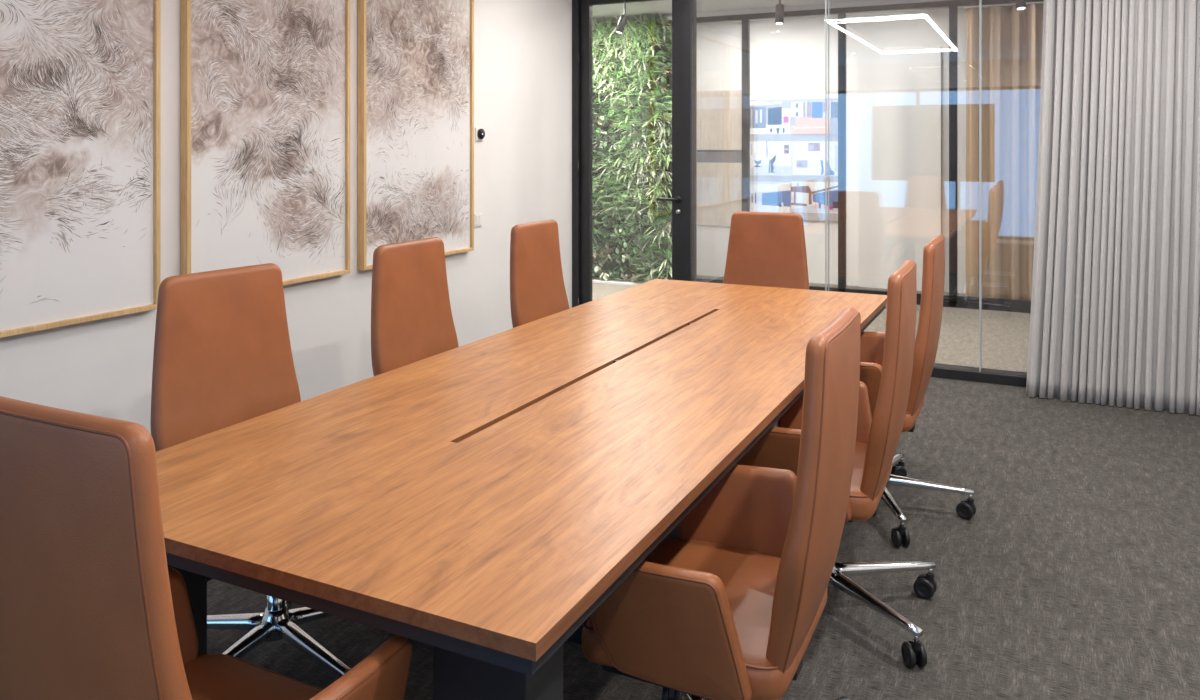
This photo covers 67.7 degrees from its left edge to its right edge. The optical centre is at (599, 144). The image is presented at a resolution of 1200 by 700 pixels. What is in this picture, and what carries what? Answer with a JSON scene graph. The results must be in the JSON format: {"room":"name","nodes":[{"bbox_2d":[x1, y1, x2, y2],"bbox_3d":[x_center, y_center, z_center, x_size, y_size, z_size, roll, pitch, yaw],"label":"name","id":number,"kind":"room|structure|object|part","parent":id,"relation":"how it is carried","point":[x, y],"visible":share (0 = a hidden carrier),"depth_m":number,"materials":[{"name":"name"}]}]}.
{"room":"office","nodes":[
{"label":"office","id":0,"kind":"room"},
{"bbox_2d":[0,0,571,433],"bbox_3d":[-1.323,0.105,4.770,0.140,2.750,4.780,0,0,26],"label":"wall","id":1,"kind":"structure","parent":0,"point":[523,48],"depth_m":4.76,"materials":[{"name":"white paint"}]},
{"bbox_2d":[0,0,160,337],"bbox_3d":[-2.008,-0.241,3.169,0.044,1.798,0.992,0,0,26],"label":"framed artwork","id":2,"kind":"object","parent":1,"relation":"attached to","point":[80,80],"visible":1,"depth_m":3.31,"materials":[{"name":"white paper"}]},
{"bbox_2d":[180,0,349,285],"bbox_3d":[-1.516,-0.241,4.163,0.044,1.798,0.977,0,0,26],"label":"framed artwork","id":3,"kind":"object","parent":1,"relation":"attached to","point":[265,84],"visible":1,"depth_m":4.11,"materials":[{"name":"beige paper"}]},
{"bbox_2d":[358,0,473,270],"bbox_3d":[-1.030,-0.241,5.147,0.044,1.798,1.013,0,0,26],"label":"framed artwork","id":4,"kind":"object","parent":1,"relation":"attached to","point":[416,57],"visible":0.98,"depth_m":5.10,"materials":[{"name":"beige paper"}]},
{"bbox_2d":[474,213,481,226],"bbox_3d":[-0.776,0.478,5.706,0.013,0.084,0.084,0,0,26],"label":"light switch","id":5,"kind":"object","parent":1,"relation":"attached to","point":[477,217],"visible":0.98,"depth_m":5.70,"materials":[{"name":"white plastic"}]},
{"bbox_2d":[475,127,484,140],"bbox_3d":[-0.762,-0.070,5.718,0.027,0.092,0.092,0,0,26],"label":"thermostat","id":6,"kind":"object","parent":1,"relation":"attached to","point":[479,131],"visible":1,"depth_m":5.70,"materials":[{"name":"black plastic"}]},
{"bbox_2d":[577,0,682,305],"bbox_3d":[0.223,0.157,6.668,0.856,2.623,0.118,0,0,26],"label":"door","id":7,"kind":"structure","parent":1,"relation":"in","point":[586,5],"depth_m":6.83,"materials":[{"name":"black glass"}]},
{"bbox_3d":[0.501,0.395,6.500,0.171,0.051,0.062,0,0,26],"label":"handle","id":8,"kind":"part","parent":7,"relation":"part of","materials":[{"name":"black metal"}]},
{"bbox_2d":[572,0,696,307],"bbox_3d":[0.246,0.130,6.700,0.964,2.700,0.130,0,0,26],"label":"trim","id":9,"kind":"structure","parent":1,"relation":"attached to","point":[689,6],"depth_m":6.54,"materials":[{"name":"black metal"}]},
{"bbox_2d":[207,275,1199,699],"bbox_3d":[-0.462,1.530,4.255,11.400,0.100,12.420,0,0,26],"label":"floor","id":10,"kind":"structure","parent":0,"point":[1074,574],"depth_m":3.11,"materials":[{"name":"grey carpet"}]},
{"bbox_2d":[0,396,411,699],"bbox_3d":[-0.659,0.926,1.520,0.745,1.108,0.729,0,0,26],"label":"office chair","id":11,"kind":"object","parent":10,"relation":"on","point":[92,607],"visible":1,"depth_m":1.22,"materials":[{"name":"leather"}]},
{"bbox_3d":[-0.763,0.724,1.306,0.483,0.704,0.137,0,0,26],"label":"backrest","id":12,"kind":"part","parent":11,"relation":"part of","materials":[{"name":"leather"}]},
{"bbox_3d":[-0.901,0.954,1.642,0.104,0.269,0.340,0,0,26],"label":"armrest","id":13,"kind":"part","parent":11,"relation":"part of","materials":[{"name":"leather"}]},
{"bbox_3d":[-0.659,1.056,1.523,0.522,0.109,0.447,0,0,26],"label":"seat","id":14,"kind":"part","parent":11,"relation":"part of","materials":[{"name":"leather"}]},
{"bbox_3d":[-0.415,0.954,1.407,0.104,0.269,0.340,0,0,26],"label":"armrest","id":15,"kind":"part","parent":11,"relation":"part of","materials":[{"name":"leather"}]},
{"bbox_2d":[150,263,350,676],"bbox_3d":[-0.911,0.926,2.522,0.746,1.107,0.739,0,0,32],"label":"office chair","id":16,"kind":"object","parent":10,"relation":"on","point":[222,356],"visible":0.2,"depth_m":2.59,"materials":[{"name":"leather"}]},
{"bbox_3d":[-1.093,0.724,2.656,0.137,0.704,0.483,0,0,32],"label":"backrest","id":17,"kind":"part","parent":16,"relation":"part of","materials":[{"name":"leather"}]},
{"bbox_2d":[371,237,458,375],"bbox_3d":[-0.501,0.926,3.388,0.760,1.107,0.727,0,0,26],"label":"office chair","id":18,"kind":"object","parent":10,"relation":"on","point":[412,319],"visible":0.17,"depth_m":3.41,"materials":[{"name":"leather"}]},
{"bbox_2d":[156,279,886,699],"bbox_3d":[0.108,1.110,3.142,1.243,0.740,3.431,0,0,26],"label":"conference table","id":19,"kind":"object","parent":10,"relation":"on","point":[477,502],"visible":0.8,"depth_m":2.00,"materials":[{"name":"brown wood"}]},
{"bbox_3d":[-0.988,1.123,1.978,0.190,0.713,0.130,0,0,26],"label":"leg","id":20,"kind":"part","parent":19,"relation":"part of","materials":[{"name":"black metal"}]},
{"bbox_3d":[-0.179,1.123,1.577,0.190,0.713,0.130,0,0,26],"label":"leg","id":21,"kind":"part","parent":19,"relation":"part of","materials":[{"name":"black metal"}]},
{"bbox_2d":[510,219,569,327],"bbox_3d":[-0.121,0.926,4.241,0.730,1.107,0.756,0,0,26],"label":"office chair","id":22,"kind":"object","parent":10,"relation":"on","point":[537,287],"visible":0.15,"depth_m":4.26,"materials":[{"name":"leather"}]},
{"bbox_2d":[592,13,671,285],"bbox_3d":[-0.230,0.001,9.753,2.462,2.958,0.396,0,0,26],"label":"wall","id":23,"kind":"structure","parent":10,"relation":"on","point":[632,69],"depth_m":9.48,"materials":[{"name":"green plant"}]},
{"bbox_2d":[697,0,948,16],"bbox_3d":[3.886,-1.345,7.862,6.800,0.050,0.060,0,0,26],"label":"trim","id":24,"kind":"structure","parent":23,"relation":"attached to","point":[871,2],"depth_m":8.72,"materials":[{"name":"black metal"}]},
{"bbox_2d":[582,307,860,699],"bbox_3d":[0.280,0.926,1.978,0.757,1.107,0.737,0,0,26],"label":"office chair","id":25,"kind":"object","parent":10,"relation":"on","point":[731,607],"visible":0.94,"depth_m":1.78,"materials":[{"name":"leather"}]},
{"bbox_3d":[0.130,0.954,1.782,0.340,0.269,0.104,0,0,26],"label":"armrest","id":26,"kind":"part","parent":25,"relation":"part of","materials":[{"name":"leather"}]},
{"bbox_3d":[0.233,1.371,2.208,0.048,0.069,0.355,0,0,-14],"label":"leg","id":27,"kind":"part","parent":25,"relation":"part of","materials":[{"name":"metal"}]},
{"bbox_3d":[0.249,1.056,2.024,0.447,0.109,0.522,0,0,26],"label":"seat","id":28,"kind":"part","parent":25,"relation":"part of","materials":[{"name":"leather"}]},
{"bbox_3d":[0.364,0.954,2.268,0.340,0.269,0.104,0,0,26],"label":"armrest","id":29,"kind":"part","parent":25,"relation":"part of","materials":[{"name":"leather"}]},
{"bbox_3d":[0.466,0.724,1.919,0.137,0.704,0.483,0,0,26],"label":"backrest","id":30,"kind":"part","parent":25,"relation":"part of","materials":[{"name":"leather"}]},
{"bbox_2d":[723,211,808,289],"bbox_3d":[0.794,0.926,4.702,0.743,1.107,0.732,0,0,26],"label":"office chair","id":31,"kind":"object","parent":10,"relation":"on","point":[767,249],"visible":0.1,"depth_m":4.91,"materials":[{"name":"leather"}]},
{"bbox_2d":[737,260,936,667],"bbox_3d":[0.683,0.926,2.871,0.724,1.107,0.757,0,0,25],"label":"office chair","id":32,"kind":"object","parent":10,"relation":"on","point":[877,438],"visible":0.44,"depth_m":2.61,"materials":[{"name":"leather"}]},
{"bbox_3d":[0.562,0.954,2.628,0.340,0.269,0.104,0,0,25],"label":"armrest","id":33,"kind":"part","parent":32,"relation":"part of","materials":[{"name":"leather"}]},
{"bbox_3d":[0.792,0.954,3.115,0.340,0.269,0.104,0,0,25],"label":"armrest","id":34,"kind":"part","parent":32,"relation":"part of","materials":[{"name":"leather"}]},
{"bbox_3d":[0.679,1.056,2.871,0.447,0.109,0.522,0,0,25],"label":"seat","id":35,"kind":"part","parent":32,"relation":"part of","materials":[{"name":"leather"}]},
{"bbox_3d":[0.896,0.724,2.768,0.137,0.704,0.483,0,0,25],"label":"backrest","id":36,"kind":"part","parent":32,"relation":"part of","materials":[{"name":"leather"}]},
{"bbox_2d":[859,46,940,290],"bbox_3d":[3.074,0.584,9.186,0.804,3.155,0.044,0,0,26],"label":"panel","id":37,"kind":"object","parent":10,"relation":"on","point":[900,88],"visible":0.58,"depth_m":9.17,"materials":[{"name":"paint"}]},
{"bbox_2d":[860,235,975,546],"bbox_3d":[1.139,0.926,3.670,0.736,1.107,0.750,0,0,26],"label":"office chair","id":38,"kind":"object","parent":10,"relation":"on","point":[933,274],"visible":0.44,"depth_m":3.40,"materials":[{"name":"leather"}]},
{"bbox_3d":[0.956,0.954,3.437,0.340,0.269,0.104,0,0,26],"label":"armrest","id":39,"kind":"part","parent":38,"relation":"part of","materials":[{"name":"leather"}]},
{"bbox_3d":[1.195,0.954,3.921,0.340,0.269,0.104,0,0,26],"label":"armrest","id":40,"kind":"part","parent":38,"relation":"part of","materials":[{"name":"leather"}]},
{"bbox_3d":[1.078,1.056,3.678,0.447,0.109,0.522,0,0,26],"label":"seat","id":41,"kind":"part","parent":38,"relation":"part of","materials":[{"name":"leather"}]},
{"bbox_3d":[1.293,0.724,3.572,0.137,0.704,0.483,0,0,26],"label":"backrest","id":42,"kind":"part","parent":38,"relation":"part of","materials":[{"name":"leather"}]},
{"bbox_2d":[931,363,1026,386],"bbox_3d":[2.482,1.450,5.605,4.016,0.060,0.140,0,0,26],"label":"trim","id":43,"kind":"structure","parent":10,"relation":"on","point":[994,376],"depth_m":5.61,"materials":[{"name":"black metal"}]},
{"bbox_2d":[825,0,828,290],"bbox_3d":[1.117,0.120,6.283,0.958,2.600,0.097,0,0,26],"label":"window","id":44,"kind":"structure","parent":43,"relation":"on","point":[825,0],"depth_m":6.03,"materials":[{"name":"clear glass"}]},
{"bbox_2d":[979,0,981,371],"bbox_3d":[1.974,0.120,5.859,0.960,2.600,0.097,0,0,26],"label":"window","id":45,"kind":"structure","parent":43,"relation":"on","point":[980,1],"depth_m":5.61,"materials":[{"name":"clear glass"}]},
{"bbox_2d":[592,0,962,24],"bbox_3d":[1.483,-1.430,8.191,11.400,0.120,3.640,0,0,26],"label":"ceiling","id":46,"kind":"structure","parent":0,"point":[664,7],"depth_m":8.92,"materials":[{"name":"white paint"}]},
{"bbox_2d":[963,1,1043,300],"bbox_3d":[5.215,0.045,7.483,4.040,2.830,0.116,0,0,26],"label":"curtain","id":47,"kind":"object","parent":46,"relation":"hanging from","point":[1011,37],"visible":0.23,"depth_m":8.22,"materials":[{"name":"beige fabric"}]},
{"bbox_3d":[5.216,-1.325,7.484,4.040,0.090,0.080,0,0,26],"label":"rail","id":48,"kind":"part","parent":47,"relation":"part of","materials":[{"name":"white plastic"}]},
{"bbox_3d":[1.979,-1.353,7.390,6.200,0.035,0.035,0,0,26],"label":"track","id":49,"kind":"object","parent":46,"relation":"attached to","visible":0},
{"bbox_2d":[616,3,627,33],"bbox_3d":[0.203,-1.181,8.252,0.121,0.308,0.072,0,0,-1],"label":"track spotlight","id":50,"kind":"object","parent":49,"relation":"attached to","point":[623,19],"visible":0.83,"depth_m":8.22,"materials":[{"name":"grey metal"}]},
{"bbox_2d":[775,0,783,23],"bbox_3d":[1.524,-1.180,7.598,0.072,0.310,0.094,0,0,26],"label":"track spotlight","id":51,"kind":"object","parent":49,"relation":"attached to","point":[779,10],"visible":1,"depth_m":7.57,"materials":[{"name":"grey metal"}]},
{"bbox_2d":[1015,0,1025,9],"bbox_3d":[3.182,-1.180,6.779,0.072,0.310,0.098,0,0,-7],"label":"track spotlight","id":52,"kind":"object","parent":49,"relation":"attached to","point":[1020,4],"visible":1,"depth_m":6.75,"materials":[{"name":"grey metal"}]},
{"bbox_2d":[697,8,965,292],"bbox_3d":[2.227,0.055,9.697,11.400,2.850,0.120,0,0,26],"label":"wall","id":53,"kind":"structure","parent":0,"point":[787,59],"depth_m":9.55,"materials":[{"name":"white paint"}]},
{"bbox_2d":[697,163,741,226],"bbox_3d":[1.305,0.556,10.075,0.613,0.712,0.020,0,0,26],"label":"board","id":54,"kind":"object","parent":53,"relation":"attached to","point":[719,185],"visible":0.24,"depth_m":10.05,"materials":[{"name":"beige wood"}]},
{"bbox_2d":[697,150,741,162],"bbox_3d":[1.304,0.130,10.080,0.614,0.136,0.009,0,0,26],"label":"strip","id":55,"kind":"object","parent":53,"relation":"attached to","point":[703,156],"visible":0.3,"depth_m":10.05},
{"bbox_2d":[697,90,741,149],"bbox_3d":[1.305,-0.277,10.075,0.613,0.667,0.020,0,0,26],"label":"board","id":56,"kind":"object","parent":53,"relation":"attached to","point":[719,113],"visible":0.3,"depth_m":10.04,"materials":[{"name":"beige wood"}]},
{"bbox_2d":[750,98,837,220],"bbox_3d":[2.082,0.155,9.681,0.997,1.303,0.036,0,0,26],"label":"display","id":57,"kind":"object","parent":53,"relation":"attached to","point":[787,136],"visible":0.84,"depth_m":9.66,"materials":[{"name":"glass"}]},
{"bbox_2d":[750,181,790,212],"bbox_3d":[1.844,0.571,9.783,0.481,0.338,0.006,0,0,26],"label":"print","id":58,"kind":"object","parent":57,"relation":"attached to","point":[765,196],"depth_m":9.77,"materials":[{"name":"paper"}]},
{"bbox_2d":[750,101,790,133],"bbox_3d":[1.844,-0.303,9.782,0.481,0.372,0.007,0,0,26],"label":"print","id":59,"kind":"object","parent":57,"relation":"attached to","point":[766,117],"depth_m":9.77,"materials":[{"name":"paper"}]},
{"bbox_2d":[750,141,791,175],"bbox_3d":[1.849,0.146,9.780,0.493,0.374,0.006,0,0,26],"label":"print","id":60,"kind":"object","parent":57,"relation":"attached to","point":[767,158],"depth_m":9.77,"materials":[{"name":"paper"}]},
{"bbox_2d":[791,181,837,213],"bbox_3d":[2.294,0.558,9.560,0.507,0.331,0.007,0,0,26],"label":"print","id":61,"kind":"object","parent":57,"relation":"attached to","point":[807,197],"depth_m":9.56,"materials":[{"name":"paper"}]},
{"bbox_2d":[791,101,837,133],"bbox_3d":[2.293,-0.290,9.560,0.509,0.353,0.006,0,0,26],"label":"print","id":62,"kind":"object","parent":57,"relation":"attached to","point":[807,117],"depth_m":9.57,"materials":[{"name":"paper"}]},
{"bbox_2d":[792,141,837,175],"bbox_3d":[2.299,0.143,9.558,0.495,0.365,0.005,0,0,26],"label":"print","id":63,"kind":"object","parent":57,"relation":"attached to","point":[808,157],"depth_m":9.56,"materials":[{"name":"paper"}]},
{"bbox_2d":[697,0,1043,312],"bbox_3d":[3.877,0.080,7.867,6.848,2.800,0.060,0,0,26],"label":"trim","id":64,"kind":"structure","parent":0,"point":[951,300],"depth_m":8.52,"materials":[{"name":"black metal"}]},
{"bbox_3d":[-0.753,-1.330,2.369,7.150,0.120,8.780,0,0,26],"label":"ceiling","id":65,"kind":"structure","parent":0,"visible":0},
{"bbox_2d":[1026,0,1199,414],"bbox_3d":[3.347,0.104,4.859,1.871,2.739,0.081,0,0,26],"label":"curtain","id":66,"kind":"object","parent":65,"relation":"hanging from","point":[1115,314],"visible":1,"depth_m":5.05,"materials":[{"name":"grey fabric"}]}
]}

